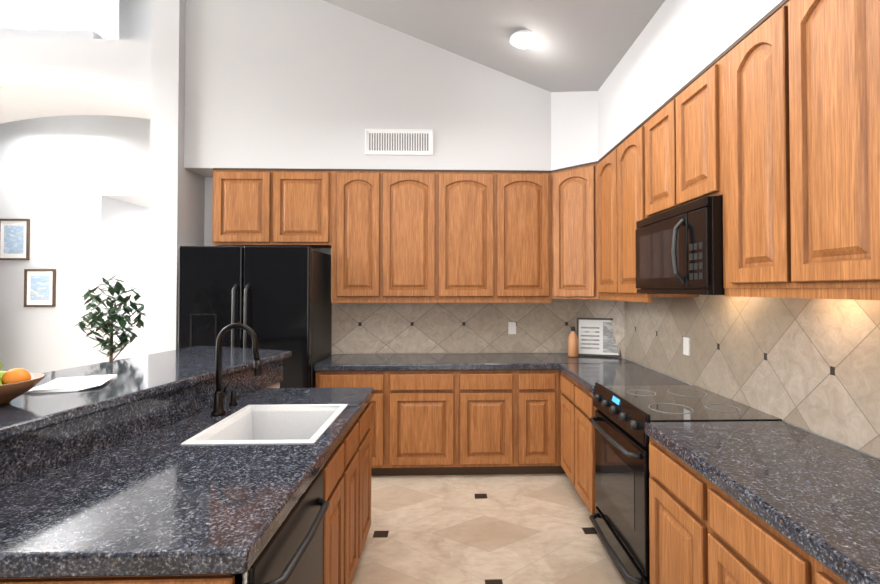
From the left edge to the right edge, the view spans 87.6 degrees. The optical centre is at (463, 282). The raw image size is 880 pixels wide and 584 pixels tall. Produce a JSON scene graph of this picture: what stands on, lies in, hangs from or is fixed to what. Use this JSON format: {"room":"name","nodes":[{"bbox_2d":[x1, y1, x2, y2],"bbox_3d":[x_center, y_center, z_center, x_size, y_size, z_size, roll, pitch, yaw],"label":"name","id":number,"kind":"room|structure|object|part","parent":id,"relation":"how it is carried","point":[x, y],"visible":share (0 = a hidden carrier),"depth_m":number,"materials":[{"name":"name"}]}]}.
{"room":"kitchen","nodes":[
{"label":"kitchen","id":0,"kind":"room"},
{"bbox_2d":[0,0,150,123],"bbox_3d":[-5.312,-1.031,4.144,5.415,5.200,0.670,0,-1,-2],"label":"wall","id":1,"kind":"structure","parent":0,"point":[66,57],"depth_m":3.97,"materials":[{"name":"paint"}]},
{"bbox_2d":[0,0,151,372],"bbox_3d":[-5.268,-1.015,5.185,5.565,5.200,0.150,0,-1,-2],"label":"wall","id":2,"kind":"structure","parent":0,"point":[75,189],"depth_m":5.11,"materials":[{"name":"paint"}]},
{"bbox_2d":[0,219,29,259],"bbox_3d":[-5.006,-0.476,5.099,0.335,0.460,0.020,0,-1,-2],"label":"picture frame","id":3,"kind":"object","parent":2,"relation":"attached to","point":[14,239],"visible":0.98,"depth_m":5.10,"materials":[{"name":"brown wood"}]},
{"bbox_2d":[4,225,23,253],"bbox_3d":[-5.006,-0.476,5.100,0.211,0.316,0.002,0,-1,-2],"label":"art","id":4,"kind":"object","parent":3,"relation":"attached to","point":[13,234],"depth_m":5.10},
{"bbox_2d":[24,269,55,306],"bbox_3d":[-4.713,0.064,5.099,0.330,0.420,0.020,0,-1,-2],"label":"picture frame","id":5,"kind":"object","parent":2,"relation":"attached to","point":[39,287],"visible":0.98,"depth_m":5.10,"materials":[{"name":"brown wood"}]},
{"bbox_2d":[30,276,49,299],"bbox_3d":[-4.713,0.064,5.100,0.206,0.276,0.002,0,-1,-2],"label":"art","id":6,"kind":"object","parent":5,"relation":"attached to","point":[39,285],"depth_m":5.10},
{"bbox_2d":[148,0,204,353],"bbox_3d":[-2.489,-1.032,4.078,0.225,5.200,0.570,0,-1,-2],"label":"wall","id":7,"kind":"structure","parent":0,"point":[177,206],"depth_m":3.80,"materials":[{"name":"paint"}]},
{"bbox_2d":[184,0,781,176],"bbox_3d":[-0.386,-2.354,0.583,3.768,2.664,7.418,0,-1,-2],"label":"wall","id":8,"kind":"structure","parent":0,"point":[304,84],"depth_m":3.92,"materials":[{"name":"paint"}]},
{"bbox_2d":[365,129,432,154],"bbox_3d":[-0.554,-1.204,3.935,0.582,0.220,0.014,0,-1,-2],"label":"air vent grille","id":9,"kind":"object","parent":8,"relation":"attached to","point":[398,141],"visible":1,"depth_m":3.93,"materials":[{"name":"white metal"}]},
{"bbox_2d":[351,474,625,583],"bbox_3d":[-3.173,1.573,2.732,9.610,0.050,12.000,0,-1,-2],"label":"floor","id":10,"kind":"structure","parent":0,"point":[492,529],"depth_m":2.83,"materials":[{"name":"tile"}]},
{"bbox_2d":[72,274,145,360],"bbox_3d":[-2.204,0.747,2.873,0.391,1.602,0.349,0,-1,-2],"label":"plant","id":11,"kind":"object","parent":10,"relation":"on","point":[112,312],"visible":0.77,"depth_m":2.86,"materials":[{"name":"green plant"}]},
{"bbox_3d":[-2.210,0.674,2.871,0.205,1.193,0.190,0,-1,-2],"label":"stem","id":12,"kind":"part","parent":11,"relation":"part of","materials":[{"name":"brown plant"}]},
{"bbox_2d":[0,355,373,583],"bbox_3d":[-1.123,0.997,1.580,1.329,1.066,2.839,0,-1,-2],"label":"kitchen island","id":13,"kind":"object","parent":10,"relation":"on","point":[218,463],"depth_m":1.43,"materials":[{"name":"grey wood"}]},
{"bbox_2d":[0,343,290,470],"bbox_3d":[-1.723,0.452,1.740,1.251,0.040,3.184,0,-1,-2],"label":"island countertop","id":14,"kind":"structure","parent":13,"relation":"on","point":[32,425],"depth_m":1.85,"materials":[{"name":"grey stone"}]},
{"bbox_2d":[0,361,45,405],"bbox_3d":[-1.662,0.343,1.595,0.310,0.172,0.310,0,-1,-2],"label":"fruit bowl","id":15,"kind":"object","parent":14,"relation":"on","point":[15,383],"visible":1,"depth_m":1.60,"materials":[{"name":"brown wood"}]},
{"bbox_2d":[25,374,116,392],"bbox_3d":[-1.647,0.429,1.955,0.311,0.011,0.350,0,-1,-2],"label":"papers","id":16,"kind":"object","parent":14,"relation":"on","point":[70,384],"visible":0.9,"depth_m":1.90,"materials":[{"name":"white paper"}]},
{"bbox_2d":[229,391,237,405],"bbox_3d":[-1.174,0.589,2.336,0.040,0.074,0.040,0,-1,-2],"label":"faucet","id":17,"kind":"object","parent":13,"relation":"on","point":[233,402],"depth_m":2.33,"materials":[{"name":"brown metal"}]},
{"bbox_2d":[211,323,261,415],"bbox_3d":[-1.075,0.409,2.189,0.234,0.431,0.098,0,-1,-2],"label":"faucet","id":18,"kind":"object","parent":13,"relation":"on","point":[218,408],"depth_m":2.16,"materials":[{"name":"brown metal"}]},
{"bbox_2d":[181,404,347,443],"bbox_3d":[-0.836,0.720,2.044,0.504,0.206,0.584,0,-1,-2],"label":"sink","id":19,"kind":"object","parent":13,"relation":"in","point":[283,423],"depth_m":2.29,"materials":[{"name":"white ceramic"}]},
{"bbox_2d":[242,469,329,583],"bbox_3d":[-0.508,1.095,1.367,0.114,0.839,0.612,0,-1,-2],"label":"dishwasher","id":20,"kind":"object","parent":13,"relation":"in","point":[294,553],"depth_m":1.37,"materials":[{"name":"black metal"}]},
{"bbox_2d":[178,246,331,387],"bbox_3d":[-1.699,0.644,3.814,1.000,1.840,0.732,0,-1,-2],"label":"fridge","id":21,"kind":"object","parent":10,"relation":"on","point":[276,297],"visible":0.33,"depth_m":3.52,"materials":[{"name":"black metal"}]},
{"bbox_3d":[-1.699,0.479,3.486,0.116,0.939,0.072,0,-1,-2],"label":"handle","id":22,"kind":"part","parent":21,"relation":"part of","materials":[{"name":"black"}]},
{"bbox_2d":[314,369,389,475],"bbox_3d":[-0.901,1.136,3.917,0.562,0.859,0.608,0,-1,-2],"label":"base cabinet","id":23,"kind":"object","parent":10,"relation":"on","point":[378,379],"depth_m":3.62,"materials":[{"name":"brown wood"}]},
{"bbox_2d":[386,369,457,475],"bbox_3d":[-0.342,1.137,3.934,0.556,0.859,0.608,0,-1,-2],"label":"base cabinet","id":24,"kind":"object","parent":10,"relation":"on","point":[423,402],"depth_m":3.63,"materials":[{"name":"brown wood"}]},
{"bbox_2d":[314,353,625,368],"bbox_3d":[0.094,0.680,3.945,2.572,0.055,0.602,0,-1,-2],"label":"countertop","id":25,"kind":"structure","parent":24,"relation":"on","point":[453,360],"depth_m":3.81,"materials":[{"name":"grey stone"}]},
{"bbox_2d":[568,327,577,356],"bbox_3d":[0.961,0.520,4.032,0.092,0.262,0.092,0,-1,-2],"label":"soap bottle","id":26,"kind":"object","parent":25,"relation":"on","point":[572,344],"visible":1,"depth_m":4.00,"materials":[{"name":"orange plastic"}]},
{"bbox_2d":[577,318,621,356],"bbox_3d":[1.193,0.484,4.051,0.380,0.335,0.053,0,-1,19],"label":"framed picture","id":27,"kind":"object","parent":25,"relation":"on","point":[595,336],"visible":0.77,"depth_m":4.06,"materials":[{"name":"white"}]},
{"bbox_2d":[581,322,617,352],"bbox_3d":[1.196,0.484,4.049,0.304,0.264,0.132,0,-1,-2],"label":"art","id":28,"kind":"object","parent":27,"relation":"attached to","point":[596,337],"depth_m":4.05},
{"bbox_2d":[458,369,517,474],"bbox_3d":[0.171,1.137,3.949,0.470,0.859,0.608,0,-1,-2],"label":"base cabinet","id":29,"kind":"object","parent":10,"relation":"on","point":[487,398],"depth_m":3.65,"materials":[{"name":"brown wood"}]},
{"bbox_2d":[518,369,557,473],"bbox_3d":[0.565,1.137,3.961,0.319,0.859,0.608,0,-1,-2],"label":"base cabinet","id":30,"kind":"object","parent":10,"relation":"on","point":[537,388],"depth_m":3.66,"materials":[{"name":"brown wood"}]},
{"bbox_2d":[558,361,689,392],"bbox_3d":[1.086,0.669,3.240,0.632,0.055,0.867,0,-1,-2],"label":"countertop","id":31,"kind":"structure","parent":30,"relation":"on","point":[607,373],"depth_m":3.18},
{"bbox_2d":[558,369,569,478],"bbox_3d":[1.088,1.129,3.464,0.638,0.859,0.456,0,-1,-2],"label":"base cabinet","id":32,"kind":"object","parent":10,"relation":"on","point":[563,381],"depth_m":3.53,"materials":[{"name":"brown wood"}]},
{"bbox_2d":[570,377,597,514],"bbox_3d":[1.101,1.122,3.018,0.638,0.859,0.436,0,-1,-2],"label":"base cabinet","id":33,"kind":"object","parent":10,"relation":"on","point":[582,433],"depth_m":3.02,"materials":[{"name":"brown wood"}]},
{"bbox_2d":[645,433,697,583],"bbox_3d":[1.137,1.104,1.815,0.638,0.859,0.476,0,-1,-2],"label":"base cabinet","id":34,"kind":"object","parent":10,"relation":"on","point":[673,484],"depth_m":1.81,"materials":[{"name":"brown wood"}]},
{"bbox_2d":[589,382,781,583],"bbox_3d":[1.085,1.072,2.426,0.698,0.942,0.740,0,-1,-2],"label":"stove","id":35,"kind":"object","parent":10,"relation":"on","point":[619,518],"visible":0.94,"depth_m":2.32,"materials":[{"name":"black metal"}]},
{"bbox_3d":[0.775,1.020,2.418,0.079,0.739,0.642,0,-1,-2],"label":"handle","id":36,"kind":"part","parent":35,"relation":"part of","materials":[{"name":"black metal"}]},
{"bbox_3d":[1.144,0.624,2.435,0.464,0.004,0.544,0,-1,-2],"label":"burner","id":37,"kind":"part","parent":35,"relation":"part of","materials":[{"name":"grey glass"}]},
{"bbox_2d":[698,473,797,583],"bbox_3d":[1.151,1.097,1.347,0.638,0.859,0.460,0,-1,-2],"label":"base cabinet","id":38,"kind":"object","parent":10,"relation":"on","point":[736,545],"depth_m":1.40,"materials":[{"name":"brown wood"}]},
{"bbox_2d":[645,421,879,583],"bbox_3d":[1.198,0.611,-0.531,0.632,0.055,5.187,0,-1,-2],"label":"countertop","id":39,"kind":"structure","parent":38,"relation":"on","point":[822,493],"depth_m":1.43,"materials":[{"name":"grey stone"}]},
{"bbox_2d":[798,545,849,583],"bbox_3d":[1.165,1.090,0.888,0.638,0.859,0.460,0,-1,-2],"label":"base cabinet","id":40,"kind":"object","parent":10,"relation":"on","point":[811,570],"depth_m":1.12,"materials":[{"name":"brown wood"}]},
{"bbox_2d":[323,0,664,91],"bbox_3d":[-3.272,-2.363,2.789,9.710,1.995,12.000,0,-1,-2],"label":"ceiling","id":41,"kind":"structure","parent":0,"point":[581,45],"depth_m":3.39,"materials":[{"name":"paint"}]},
{"bbox_2d":[510,30,535,48],"bbox_3d":[0.447,-1.761,3.361,0.220,0.057,0.220,0,-1,-2],"label":"ceiling light","id":42,"kind":"object","parent":41,"relation":"attached to","point":[523,41],"depth_m":3.31,"materials":[{"name":"white glass"}]},
{"bbox_2d":[204,177,879,459],"bbox_3d":[-0.433,-1.085,0.638,4.160,5.200,7.570,0,-1,-2],"label":"wall","id":43,"kind":"structure","parent":0,"point":[208,211],"depth_m":4.21,"materials":[{"name":"paint"}]},
{"bbox_2d":[331,299,624,357],"bbox_3d":[0.087,0.341,4.089,2.607,0.625,0.354,0,-1,-2],"label":"tile backsplash","id":44,"kind":"structure","parent":43,"relation":"attached to","point":[363,328],"depth_m":4.24,"materials":[{"name":"beige tile"}]},
{"bbox_2d":[508,322,515,333],"bbox_3d":[0.449,0.426,4.259,0.070,0.110,0.008,0,-1,-2],"label":"electrical outlet plate","id":45,"kind":"object","parent":44,"relation":"attached to","point":[512,330],"depth_m":4.25,"materials":[{"name":"white plastic"}]},
{"bbox_2d":[212,0,879,302],"bbox_3d":[-0.267,-0.449,0.556,3.526,1.145,7.416,0,-1,-2],"label":"upper cabinet","id":46,"kind":"object","parent":43,"relation":"attached to","point":[767,126],"visible":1,"depth_m":2.58,"materials":[{"name":"brown wood"}]},
{"bbox_3d":[-0.416,-1.015,0.407,3.220,0.017,7.110,0,-1,-2],"label":"crown","id":47,"kind":"part","parent":46,"relation":"part of","materials":[{"name":"brown"}]},
{"bbox_2d":[635,196,724,294],"bbox_3d":[1.212,-0.156,2.380,0.454,0.435,0.758,0,-1,-2],"label":"microwave","id":48,"kind":"object","parent":46,"relation":"attached to","point":[679,249],"visible":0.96,"depth_m":2.18,"materials":[{"name":"black"}]},
{"bbox_3d":[1.026,-0.150,2.111,0.065,0.309,0.176,0,-1,-2],"label":"handle","id":49,"kind":"part","parent":48,"relation":"part of","materials":[{"name":"black"}]},
{"bbox_2d":[624,295,879,457],"bbox_3d":[1.495,0.284,0.424,0.012,0.625,7.068,0,-1,-2],"label":"tile backsplash","id":50,"kind":"structure","parent":43,"relation":"attached to","point":[812,365],"depth_m":2.09,"materials":[{"name":"beige tile"}]},
{"bbox_2d":[683,337,689,355],"bbox_3d":[1.410,0.405,2.902,0.009,0.110,0.070,0,-1,-2],"label":"electrical outlet plate","id":51,"kind":"object","parent":50,"relation":"attached to","point":[686,341],"depth_m":2.90,"materials":[{"name":"white plastic"}]}
]}

